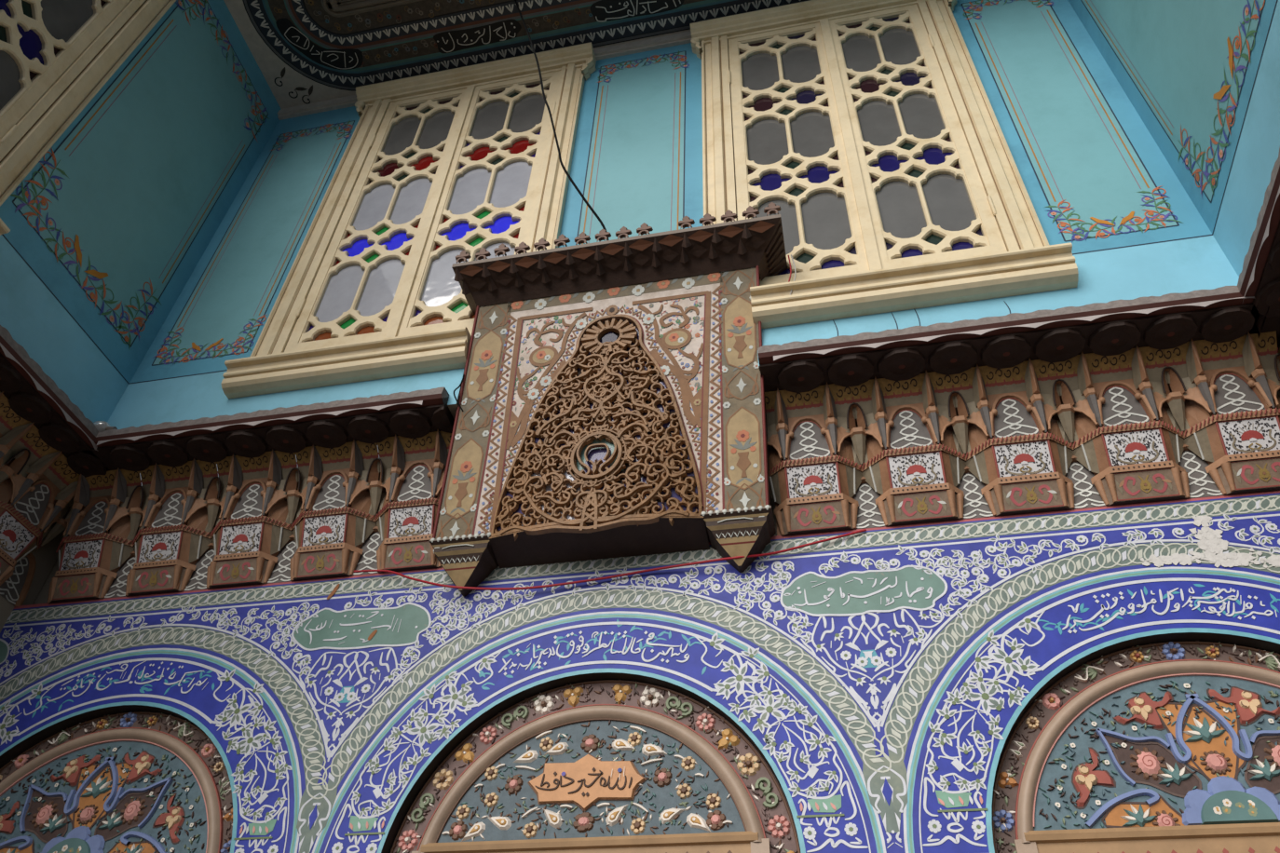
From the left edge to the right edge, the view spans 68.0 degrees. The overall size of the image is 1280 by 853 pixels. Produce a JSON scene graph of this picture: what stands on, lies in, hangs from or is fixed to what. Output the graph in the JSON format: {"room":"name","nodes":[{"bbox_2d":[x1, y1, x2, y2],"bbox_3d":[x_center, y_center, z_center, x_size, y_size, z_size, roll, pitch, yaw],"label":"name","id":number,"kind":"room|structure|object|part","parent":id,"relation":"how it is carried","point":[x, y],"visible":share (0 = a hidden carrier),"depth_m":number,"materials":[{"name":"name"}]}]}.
{"room":"mosque","nodes":[
{"label":"mosque","id":0,"kind":"room"},
{"bbox_2d":[0,509,68,632],"bbox_3d":[-2.921,0.968,1.883,0.139,4.100,2.770,-7,-43,10],"label":"wall","id":1,"kind":"structure","parent":0,"point":[46,556],"depth_m":3.97,"materials":[{"name":"brown wood"}]},
{"bbox_2d":[0,444,9,458],"bbox_3d":[-2.485,0.135,3.659,0.041,0.147,0.036,-33,-53,32],"label":"pendant","id":2,"kind":"object","parent":1,"relation":"attached to","point":[4,448],"depth_m":3.69,"materials":[{"name":"brown wood"}]},
{"bbox_2d":[0,449,30,483],"bbox_3d":[-2.501,0.178,3.747,0.098,0.214,0.071,-7,-43,10],"label":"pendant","id":3,"kind":"object","parent":1,"relation":"attached to","point":[15,470],"depth_m":3.78,"materials":[{"name":"brown wood"}]},
{"bbox_2d":[11,472,39,504],"bbox_3d":[-2.449,0.251,3.783,0.041,0.147,0.036,-33,-53,32],"label":"pendant","id":4,"kind":"object","parent":1,"relation":"attached to","point":[25,483],"depth_m":3.79,"materials":[{"name":"wood"}]},
{"bbox_2d":[40,500,67,531],"bbox_3d":[-2.412,0.369,3.909,0.041,0.147,0.036,-33,-53,32],"label":"pendant","id":5,"kind":"object","parent":1,"relation":"attached to","point":[52,510],"depth_m":3.91,"materials":[{"name":"brown wood"}]},
{"bbox_2d":[0,325,109,606],"bbox_3d":[-2.547,-0.116,3.354,0.410,0.599,1.840,-7,-43,10],"label":"crown molding","id":6,"kind":"structure","parent":1,"relation":"attached to","point":[44,436],"depth_m":3.79,"materials":[{"name":"brown wood"}]},
{"bbox_3d":[-2.526,0.520,3.678,0.044,0.100,0.190,-7,-43,10],"label":"flower panel","id":7,"kind":"part","parent":6,"relation":"part of","materials":[{"name":"brown wood"}]},
{"bbox_3d":[-2.487,0.430,3.750,0.042,0.116,0.178,-7,-43,10],"label":"painted panel","id":8,"kind":"part","parent":6,"relation":"part of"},
{"bbox_2d":[40,509,70,546],"bbox_3d":[-2.428,0.412,3.997,0.098,0.214,0.071,-7,-43,10],"label":"pendant","id":9,"kind":"object","parent":1,"relation":"attached to","point":[53,531],"depth_m":3.97,"materials":[{"name":"brown wood"}]},
{"bbox_2d":[0,0,280,422],"bbox_3d":[-2.529,-1.771,4.070,0.144,2.913,2.400,-7,-43,10],"label":"wall","id":10,"kind":"structure","parent":0,"point":[110,226],"depth_m":4.33,"materials":[{"name":"blue paint"}]},
{"bbox_2d":[0,0,176,235],"bbox_3d":[-2.483,-1.989,3.770,0.110,2.436,1.412,-7,-43,10],"label":"window","id":11,"kind":"structure","parent":10,"relation":"in","point":[56,56],"depth_m":3.91,"materials":[{"name":"beige wood"}]},
{"bbox_3d":[-2.530,-1.142,2.993,0.104,0.135,1.390,-7,-43,10],"label":"sill","id":12,"kind":"part","parent":11,"relation":"part of","materials":[{"name":"beige wood"}]},
{"bbox_2d":[223,0,809,108],"bbox_3d":[-0.110,-2.543,5.081,4.686,0.223,1.260,-7,-43,10],"label":"ceiling","id":13,"kind":"structure","parent":0,"point":[306,51],"depth_m":5.34,"materials":[{"name":"black paint"}]},
{"bbox_2d":[514,0,609,240],"bbox_3d":[-0.407,-1.565,4.477,0.677,2.078,0.075,9,-43,-7],"label":"cable","id":14,"kind":"object","parent":13,"relation":"hanging from","point":[515,1],"visible":0.88,"depth_m":4.22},
{"bbox_2d":[0,490,1279,852],"bbox_3d":[-0.151,0.910,2.982,6.914,1.242,0.025,-7,-43,10],"label":"wall","id":15,"kind":"structure","parent":0,"point":[883,677],"depth_m":3.05,"materials":[{"name":"blue tile"}]},
{"bbox_2d":[354,529,866,590],"bbox_3d":[-0.157,0.479,3.317,1.870,0.149,0.055,-6,-43,10],"label":"cable","id":16,"kind":"object","parent":15,"relation":"attached to","point":[864,530],"visible":1,"depth_m":3.29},
{"bbox_2d":[33,389,1279,604],"bbox_3d":[-0.155,1.652,2.471,5.405,4.100,0.125,-7,-43,10],"label":"wall","id":17,"kind":"structure","parent":0,"point":[42,597],"depth_m":3.95,"materials":[{"name":"brown wood"}]},
{"bbox_2d":[66,503,82,536],"bbox_3d":[-2.346,0.381,3.918,0.036,0.147,0.041,-33,-53,32],"label":"pendant","id":18,"kind":"object","parent":17,"relation":"attached to","point":[74,525],"depth_m":3.92,"materials":[{"name":"brown wood"}]},
{"bbox_2d":[104,498,120,532],"bbox_3d":[-2.173,0.361,3.887,0.036,0.147,0.041,-33,-53,32],"label":"pendant","id":19,"kind":"object","parent":17,"relation":"attached to","point":[112,520],"depth_m":3.90,"materials":[{"name":"brown wood"}]},
{"bbox_2d":[0,711,232,852],"bbox_3d":[-1.846,1.300,3.157,1.240,0.776,0.038,-7,-43,10],"label":"tympanum","id":20,"kind":"object","parent":17,"relation":"attached to","point":[135,782],"visible":0.98,"depth_m":3.21,"materials":[{"name":"multicoloured paint"}]},
{"bbox_2d":[125,485,143,541],"bbox_3d":[-2.078,0.355,3.915,0.071,0.214,0.098,-7,-43,10],"label":"pendant","id":21,"kind":"object","parent":17,"relation":"attached to","point":[133,504],"depth_m":3.91,"materials":[{"name":"brown wood"}]},
{"bbox_2d":[142,493,158,528],"bbox_3d":[-1.998,0.341,3.855,0.036,0.147,0.041,16,-44,-14],"label":"pendant","id":22,"kind":"object","parent":17,"relation":"attached to","point":[150,516],"depth_m":3.86,"materials":[{"name":"brown wood"}]},
{"bbox_2d":[181,490,197,524],"bbox_3d":[-1.826,0.321,3.823,0.036,0.147,0.041,16,-44,-14],"label":"pendant","id":23,"kind":"object","parent":17,"relation":"attached to","point":[189,510],"depth_m":3.83,"materials":[{"name":"brown wood"}]},
{"bbox_2d":[203,476,220,532],"bbox_3d":[-1.731,0.315,3.852,0.071,0.214,0.098,-7,-43,10],"label":"pendant","id":24,"kind":"object","parent":17,"relation":"attached to","point":[212,489],"depth_m":3.85,"materials":[{"name":"brown wood"}]},
{"bbox_2d":[222,485,236,519],"bbox_3d":[-1.651,0.301,3.791,0.036,0.147,0.041,16,-44,-14],"label":"pendant","id":25,"kind":"object","parent":17,"relation":"attached to","point":[229,503],"depth_m":3.80,"materials":[{"name":"brown wood"}]},
{"bbox_2d":[47,386,454,604],"bbox_3d":[-1.530,0.288,3.737,1.860,0.599,0.410,-7,-43,10],"label":"crown molding","id":26,"kind":"structure","parent":17,"relation":"attached to","point":[340,510],"depth_m":3.76,"materials":[{"name":"brown wood"}]},
{"bbox_3d":[-2.252,0.629,3.781,0.190,0.100,0.044,-7,-43,10],"label":"flower panel","id":27,"kind":"part","parent":26,"relation":"part of","materials":[{"name":"brown wood"}]},
{"bbox_3d":[-2.255,0.520,3.835,0.178,0.116,0.042,-7,-43,10],"label":"painted panel","id":28,"kind":"part","parent":26,"relation":"part of","materials":[{"name":"white paint"}]},
{"bbox_2d":[93,421,117,432],"bbox_3d":[-2.223,0.007,3.942,0.118,0.065,0.072,-7,-43,10],"label":"light bulb","id":29,"kind":"object","parent":26,"relation":"on","point":[101,426],"visible":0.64,"depth_m":3.92,"materials":[{"name":"clear glass"}]},
{"bbox_3d":[-2.240,0.009,3.945,0.083,0.065,0.072,-7,-43,10],"label":"globe","id":30,"kind":"part","parent":29,"relation":"part of"},
{"bbox_3d":[-1.904,0.589,3.717,0.190,0.100,0.044,-7,-43,10],"label":"flower panel","id":31,"kind":"part","parent":26,"relation":"part of","materials":[{"name":"brown wood"}]},
{"bbox_3d":[-1.907,0.480,3.771,0.178,0.116,0.042,-7,-43,10],"label":"painted panel","id":32,"kind":"part","parent":26,"relation":"part of","materials":[{"name":"white paint"}]},
{"bbox_3d":[-1.557,0.548,3.654,0.190,0.100,0.044,-7,-43,10],"label":"flower panel","id":33,"kind":"part","parent":26,"relation":"part of","materials":[{"name":"brown wood"}]},
{"bbox_3d":[-1.560,0.440,3.708,0.178,0.116,0.042,-7,-43,10],"label":"painted panel","id":34,"kind":"part","parent":26,"relation":"part of","materials":[{"name":"white paint"}]},
{"bbox_3d":[-1.209,0.508,3.591,0.190,0.100,0.044,-7,-43,10],"label":"flower panel","id":35,"kind":"part","parent":26,"relation":"part of","materials":[{"name":"brown wood"}]},
{"bbox_3d":[-1.212,0.400,3.644,0.178,0.116,0.042,-7,-43,10],"label":"painted panel","id":36,"kind":"part","parent":26,"relation":"part of","materials":[{"name":"white paint"}]},
{"bbox_3d":[-0.862,0.468,3.527,0.190,0.100,0.044,-7,-43,10],"label":"flower panel","id":37,"kind":"part","parent":26,"relation":"part of","materials":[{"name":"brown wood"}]},
{"bbox_3d":[-0.865,0.360,3.581,0.178,0.116,0.042,-7,-43,10],"label":"painted panel","id":38,"kind":"part","parent":26,"relation":"part of","materials":[{"name":"white paint"}]},
{"bbox_2d":[262,480,276,516],"bbox_3d":[-1.478,0.281,3.760,0.036,0.147,0.041,-33,-53,32],"label":"pendant","id":39,"kind":"object","parent":17,"relation":"attached to","point":[269,493],"depth_m":3.77,"materials":[{"name":"wood"}]},
{"bbox_2d":[283,467,300,524],"bbox_3d":[-1.383,0.274,3.788,0.071,0.214,0.098,-7,-43,10],"label":"pendant","id":40,"kind":"object","parent":17,"relation":"attached to","point":[292,507],"depth_m":3.78,"materials":[{"name":"brown wood"}]},
{"bbox_2d":[304,476,317,511],"bbox_3d":[-1.304,0.261,3.728,0.036,0.147,0.041,16,-44,-14],"label":"pendant","id":41,"kind":"object","parent":17,"relation":"attached to","point":[311,486],"depth_m":3.73,"materials":[{"name":"wood"}]},
{"bbox_2d":[346,471,358,506],"bbox_3d":[-1.131,0.240,3.696,0.036,0.147,0.041,16,-44,-14],"label":"pendant","id":42,"kind":"object","parent":17,"relation":"attached to","point":[352,479],"depth_m":3.70,"materials":[{"name":"wood"}]},
{"bbox_2d":[366,458,382,516],"bbox_3d":[-1.036,0.234,3.725,0.071,0.214,0.098,-7,-43,10],"label":"pendant","id":43,"kind":"object","parent":17,"relation":"attached to","point":[374,498],"depth_m":3.72,"materials":[{"name":"brown wood"}]},
{"bbox_2d":[389,466,400,502],"bbox_3d":[-0.956,0.220,3.664,0.036,0.147,0.041,16,-44,-14],"label":"pendant","id":44,"kind":"object","parent":17,"relation":"attached to","point":[395,471],"depth_m":3.67,"materials":[{"name":"wood"}]},
{"bbox_2d":[433,462,443,497],"bbox_3d":[-0.783,0.200,3.633,0.036,0.147,0.041,-33,-53,32],"label":"pendant","id":45,"kind":"object","parent":17,"relation":"attached to","point":[438,467],"depth_m":3.64,"materials":[{"name":"wood"}]},
{"bbox_2d":[390,680,800,852],"bbox_3d":[-0.153,1.104,2.848,1.240,0.776,0.038,-7,-43,10],"label":"tympanum","id":46,"kind":"object","parent":17,"relation":"attached to","point":[606,766],"visible":1,"depth_m":2.87,"materials":[{"name":"painted plaster"},{"name":"painted wood"}]},
{"bbox_3d":[-0.163,1.293,2.672,1.060,0.259,0.035,-7,-43,10],"label":"rail","id":47,"kind":"part","parent":46,"relation":"part of","materials":[{"name":"beige wood"}]},
{"bbox_3d":[-0.150,1.063,2.889,0.938,0.374,0.014,-7,-43,10],"label":"floral panel","id":48,"kind":"part","parent":46,"relation":"part of","materials":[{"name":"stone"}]},
{"bbox_2d":[0,636,1279,852],"bbox_3d":[-0.193,1.965,2.065,5.205,3.087,0.055,-7,-43,10],"label":"trim","id":49,"kind":"structure","parent":17,"relation":"attached to","point":[1229,641],"depth_m":3.01,"materials":[{"name":"teal tile"}]},
{"bbox_2d":[846,402,867,464],"bbox_3d":[0.779,0.024,3.394,0.071,0.214,0.098,-7,-43,10],"label":"pendant","id":50,"kind":"object","parent":17,"relation":"attached to","point":[856,450],"depth_m":3.39,"materials":[{"name":"beige wood"}]},
{"bbox_2d":[948,391,969,454],"bbox_3d":[1.121,-0.016,3.331,0.071,0.214,0.098,-7,-43,10],"label":"pendant","id":51,"kind":"object","parent":17,"relation":"attached to","point":[959,440],"depth_m":3.33,"materials":[{"name":"beige wood"}]},
{"bbox_2d":[757,285,1279,536],"bbox_3d":[1.317,-0.042,3.217,1.840,0.599,0.410,-7,-43,10],"label":"crown molding","id":52,"kind":"structure","parent":17,"relation":"attached to","point":[1168,397],"depth_m":3.25,"materials":[{"name":"brown wood"}]},
{"bbox_3d":[0.603,0.190,3.313,0.178,0.116,0.042,-7,-43,10],"label":"painted panel","id":53,"kind":"part","parent":52,"relation":"part of","materials":[{"name":"white paint"}]},
{"bbox_3d":[0.605,0.298,3.259,0.190,0.100,0.044,-7,-43,10],"label":"flower panel","id":54,"kind":"part","parent":52,"relation":"part of","materials":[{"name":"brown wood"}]},
{"bbox_3d":[0.945,0.150,3.250,0.178,0.116,0.042,-7,-43,10],"label":"painted panel","id":55,"kind":"part","parent":52,"relation":"part of","materials":[{"name":"white paint"}]},
{"bbox_3d":[0.948,0.258,3.196,0.190,0.100,0.044,-7,-43,10],"label":"flower panel","id":56,"kind":"part","parent":52,"relation":"part of","materials":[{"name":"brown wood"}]},
{"bbox_3d":[1.288,0.110,3.188,0.178,0.116,0.042,-7,-43,10],"label":"painted panel","id":57,"kind":"part","parent":52,"relation":"part of","materials":[{"name":"white paint"}]},
{"bbox_3d":[1.290,0.219,3.134,0.190,0.100,0.044,-7,-43,10],"label":"flower panel","id":58,"kind":"part","parent":52,"relation":"part of","materials":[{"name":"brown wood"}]},
{"bbox_3d":[1.630,0.071,3.125,0.178,0.116,0.042,-7,-43,10],"label":"painted panel","id":59,"kind":"part","parent":52,"relation":"part of","materials":[{"name":"white paint"}]},
{"bbox_3d":[1.633,0.179,3.071,0.190,0.100,0.044,-7,-43,10],"label":"flower panel","id":60,"kind":"part","parent":52,"relation":"part of","materials":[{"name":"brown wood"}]},
{"bbox_3d":[1.973,0.031,3.062,0.178,0.116,0.042,-7,-43,10],"label":"painted panel","id":61,"kind":"part","parent":52,"relation":"part of","materials":[{"name":"white paint"}]},
{"bbox_3d":[1.976,0.139,3.009,0.190,0.100,0.044,-7,-43,10],"label":"flower panel","id":62,"kind":"part","parent":52,"relation":"part of","materials":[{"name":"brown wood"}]},
{"bbox_2d":[1052,379,1075,443],"bbox_3d":[1.464,-0.056,3.268,0.071,0.214,0.098,-7,-43,10],"label":"pendant","id":63,"kind":"object","parent":17,"relation":"attached to","point":[1064,428],"depth_m":3.27,"materials":[{"name":"brown wood"}]},
{"bbox_2d":[991,640,1279,852],"bbox_3d":[1.546,0.907,2.538,1.240,0.776,0.038,-7,-43,10],"label":"tympanum","id":64,"kind":"object","parent":17,"relation":"attached to","point":[1170,747],"visible":1,"depth_m":2.60,"materials":[{"name":"multicoloured paint"}]},
{"bbox_3d":[1.535,1.106,2.353,1.110,0.233,0.035,-7,-43,10],"label":"rail","id":65,"kind":"part","parent":64,"relation":"part of","materials":[{"name":"beige wood"}]},
{"bbox_3d":[1.548,0.872,2.570,1.010,0.446,0.022,-7,-43,10],"label":"floral panel","id":66,"kind":"part","parent":64,"relation":"part of","materials":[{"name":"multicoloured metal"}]},
{"bbox_2d":[1161,366,1186,431],"bbox_3d":[1.807,-0.095,3.206,0.071,0.214,0.098,-7,-43,10],"label":"pendant","id":67,"kind":"object","parent":17,"relation":"attached to","point":[1175,415],"depth_m":3.20,"materials":[{"name":"brown wood"}]},
{"bbox_2d":[1274,354,1279,381],"bbox_3d":[2.149,-0.135,3.143,0.071,0.214,0.098,-7,-43,10],"label":"pendant","id":68,"kind":"object","parent":17,"relation":"attached to","point":[1276,356],"depth_m":3.18,"materials":[{"name":"brown wood"}]},
{"bbox_2d":[107,0,1239,429],"bbox_3d":[-0.046,-1.181,4.571,4.666,2.913,0.144,-7,-43,10],"label":"wall","id":69,"kind":"structure","parent":0,"point":[1095,178],"depth_m":4.26,"materials":[{"name":"blue paint"}]},
{"bbox_3d":[-1.913,-1.023,4.867,0.520,2.003,0.003,-7,-43,10],"label":"painted panel","id":70,"kind":"part","parent":69,"relation":"part of","materials":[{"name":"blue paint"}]},
{"bbox_2d":[221,41,596,398],"bbox_3d":[-0.997,-1.127,4.624,1.427,2.436,0.110,-7,-43,10],"label":"window","id":71,"kind":"structure","parent":69,"relation":"in","point":[436,167],"depth_m":4.55,"materials":[{"name":"beige wood"}]},
{"bbox_3d":[-1.207,-0.259,3.879,1.065,0.135,0.104,-7,-43,10],"label":"sill","id":72,"kind":"part","parent":71,"relation":"part of","materials":[{"name":"beige wood"}]},
{"bbox_3d":[-0.952,-1.995,5.422,1.415,0.076,0.110,-7,-43,10],"label":"hood moulding","id":73,"kind":"part","parent":71,"relation":"part of","materials":[{"name":"beige wood"}]},
{"bbox_2d":[277,30,691,120],"bbox_3d":[-0.017,-2.134,5.332,4.406,0.080,0.035,-7,-43,10],"label":"trim","id":74,"kind":"structure","parent":69,"relation":"attached to","point":[676,39],"depth_m":5.34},
{"bbox_2d":[429,202,787,597],"bbox_3d":[-0.095,-0.129,3.540,1.369,1.326,0.551,-7,-43,10],"label":"balcony","id":75,"kind":"object","parent":69,"relation":"attached to","point":[574,439],"visible":1,"depth_m":3.51,"materials":[{"name":"brown wood"}]},
{"bbox_2d":[453,373,464,412],"bbox_3d":[-0.687,-0.210,3.733,0.055,0.418,0.018,9,-43,-7],"label":"cable","id":76,"kind":"object","parent":75,"relation":"hanging from","point":[464,374],"visible":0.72,"depth_m":3.64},
{"bbox_3d":[-0.162,-0.009,3.511,0.744,0.836,0.222,-7,-43,10],"label":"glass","id":77,"kind":"part","parent":75,"relation":"part of","materials":[{"name":"brown wood"}]},
{"bbox_3d":[-0.134,-0.059,3.587,1.256,0.992,0.408,-7,-43,10],"label":"panel","id":78,"kind":"part","parent":75,"relation":"part of","materials":[{"name":"brown wood"}]},
{"bbox_2d":[788,255,791,282],"bbox_3d":[0.539,-0.542,3.616,0.010,0.250,0.115,29,-49,-26],"label":"cable","id":79,"kind":"object","parent":75,"relation":"hanging from","point":[788,255],"visible":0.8,"depth_m":3.60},
{"bbox_3d":[-0.021,-1.278,4.556,0.528,2.102,0.003,-7,-43,10],"label":"painted panel","id":80,"kind":"part","parent":69,"relation":"part of","materials":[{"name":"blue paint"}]},
{"bbox_2d":[776,422,788,460],"bbox_3d":[0.511,0.050,3.397,0.036,0.147,0.041,16,-44,-14],"label":"pendant","id":81,"kind":"object","parent":69,"relation":"attached to","point":[782,428],"depth_m":3.40,"materials":[{"name":"wood"}]},
{"bbox_2d":[825,417,837,455],"bbox_3d":[0.684,0.030,3.365,0.036,0.147,0.041,-33,-53,32],"label":"pendant","id":82,"kind":"object","parent":69,"relation":"attached to","point":[831,423],"depth_m":3.37,"materials":[{"name":"wood"}]},
{"bbox_2d":[874,411,886,449],"bbox_3d":[0.854,0.011,3.334,0.036,0.147,0.041,16,-44,-14],"label":"pendant","id":83,"kind":"object","parent":69,"relation":"attached to","point":[880,417],"depth_m":3.35,"materials":[{"name":"wood"}]},
{"bbox_2d":[690,0,1078,328],"bbox_3d":[0.914,-1.348,4.275,1.397,2.436,0.110,-7,-43,10],"label":"window","id":84,"kind":"structure","parent":69,"relation":"in","point":[873,128],"depth_m":4.13,"materials":[{"name":"beige wood"}]},
{"bbox_2d":[789,254,796,295],"bbox_3d":[0.571,-0.559,3.602,0.011,0.242,0.066,23,-46,-21],"label":"cable","id":85,"kind":"object","parent":84,"relation":"attached to","point":[791,254],"visible":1,"depth_m":3.59,"materials":[{"name":"white metal"}]},
{"bbox_3d":[0.959,-2.216,5.073,1.385,0.076,0.110,-7,-43,10],"label":"hood moulding","id":86,"kind":"part","parent":84,"relation":"part of","materials":[{"name":"beige wood"}]},
{"bbox_3d":[0.921,-1.334,4.304,1.285,2.295,0.047,-7,-43,10],"label":"frame","id":87,"kind":"part","parent":84,"relation":"part of","materials":[{"name":"beige wood"}]},
{"bbox_3d":[0.983,-0.513,3.479,1.145,0.135,0.104,-7,-43,10],"label":"sill","id":88,"kind":"part","parent":84,"relation":"part of","materials":[{"name":"beige wood"}]},
{"bbox_2d":[925,405,939,444],"bbox_3d":[1.026,-0.009,3.302,0.036,0.147,0.041,16,-44,-14],"label":"pendant","id":89,"kind":"object","parent":69,"relation":"attached to","point":[932,412],"depth_m":3.31,"materials":[{"name":"wood"}]},
{"bbox_2d":[977,399,992,438],"bbox_3d":[1.196,-0.029,3.271,0.036,0.147,0.041,16,-44,-14],"label":"pendant","id":90,"kind":"object","parent":69,"relation":"attached to","point":[984,406],"depth_m":3.28,"materials":[{"name":"wood"}]},
{"bbox_2d":[1030,394,1047,433],"bbox_3d":[1.369,-0.049,3.240,0.036,0.147,0.041,16,-44,-14],"label":"pendant","id":91,"kind":"object","parent":69,"relation":"attached to","point":[1038,401],"depth_m":3.25,"materials":[{"name":"brown wood"}]},
{"bbox_3d":[1.815,-1.464,4.195,0.446,2.077,0.003,-7,-43,10],"label":"painted panel","id":92,"kind":"part","parent":69,"relation":"part of","materials":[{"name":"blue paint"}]},
{"bbox_2d":[1083,387,1102,426],"bbox_3d":[1.539,-0.069,3.209,0.036,0.147,0.041,16,-44,-14],"label":"pendant","id":93,"kind":"object","parent":69,"relation":"attached to","point":[1092,397],"depth_m":3.22,"materials":[{"name":"brown wood"}]},
{"bbox_2d":[1138,381,1158,421],"bbox_3d":[1.712,-0.089,3.177,0.036,0.147,0.041,-33,-53,32],"label":"pendant","id":94,"kind":"object","parent":69,"relation":"attached to","point":[1148,393],"depth_m":3.19,"materials":[{"name":"brown wood"}]},
{"bbox_2d":[1193,375,1215,414],"bbox_3d":[1.881,-0.108,3.146,0.036,0.147,0.041,16,-44,-14],"label":"pendant","id":95,"kind":"object","parent":69,"relation":"attached to","point":[1205,392],"depth_m":3.16,"materials":[{"name":"brown wood"}]},
{"bbox_2d":[1251,368,1275,408],"bbox_3d":[2.054,-0.128,3.115,0.036,0.147,0.041,-33,-53,32],"label":"pendant","id":96,"kind":"object","parent":69,"relation":"attached to","point":[1262,388],"depth_m":3.13,"materials":[{"name":"brown wood"}]},
{"bbox_2d":[1068,0,1279,276],"bbox_3d":[1.910,-2.285,3.259,0.144,2.913,2.400,-7,-43,10],"label":"wall","id":97,"kind":"structure","parent":0,"point":[1202,76],"depth_m":3.33,"materials":[{"name":"blue paint"}]},
{"bbox_3d":[1.985,-1.853,3.787,0.003,2.155,0.938,-7,-43,10],"label":"painted panel","id":98,"kind":"part","parent":97,"relation":"part of","materials":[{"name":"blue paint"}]},
{"bbox_3d":[2.110,0.385,0.965,0.139,4.100,2.770,-7,-43,10],"label":"wall","id":99,"kind":"structure","parent":0,"visible":0},
{"bbox_2d":[1237,147,1279,354],"bbox_3d":[2.040,-0.657,2.506,0.410,0.599,1.860,-7,-43,10],"label":"crown molding","id":100,"kind":"structure","parent":99,"relation":"attached to","point":[1259,277],"depth_m":3.02,"materials":[{"name":"brown wood"}]},
{"bbox_2d":[1276,334,1279,353],"bbox_3d":[2.036,-1.069,2.435,0.399,0.018,2.900,-7,-43,10],"label":"trim","id":101,"kind":"structure","parent":99,"relation":"attached to","point":[1277,335],"depth_m":3.25,"materials":[{"name":"brown wood"}]}
]}

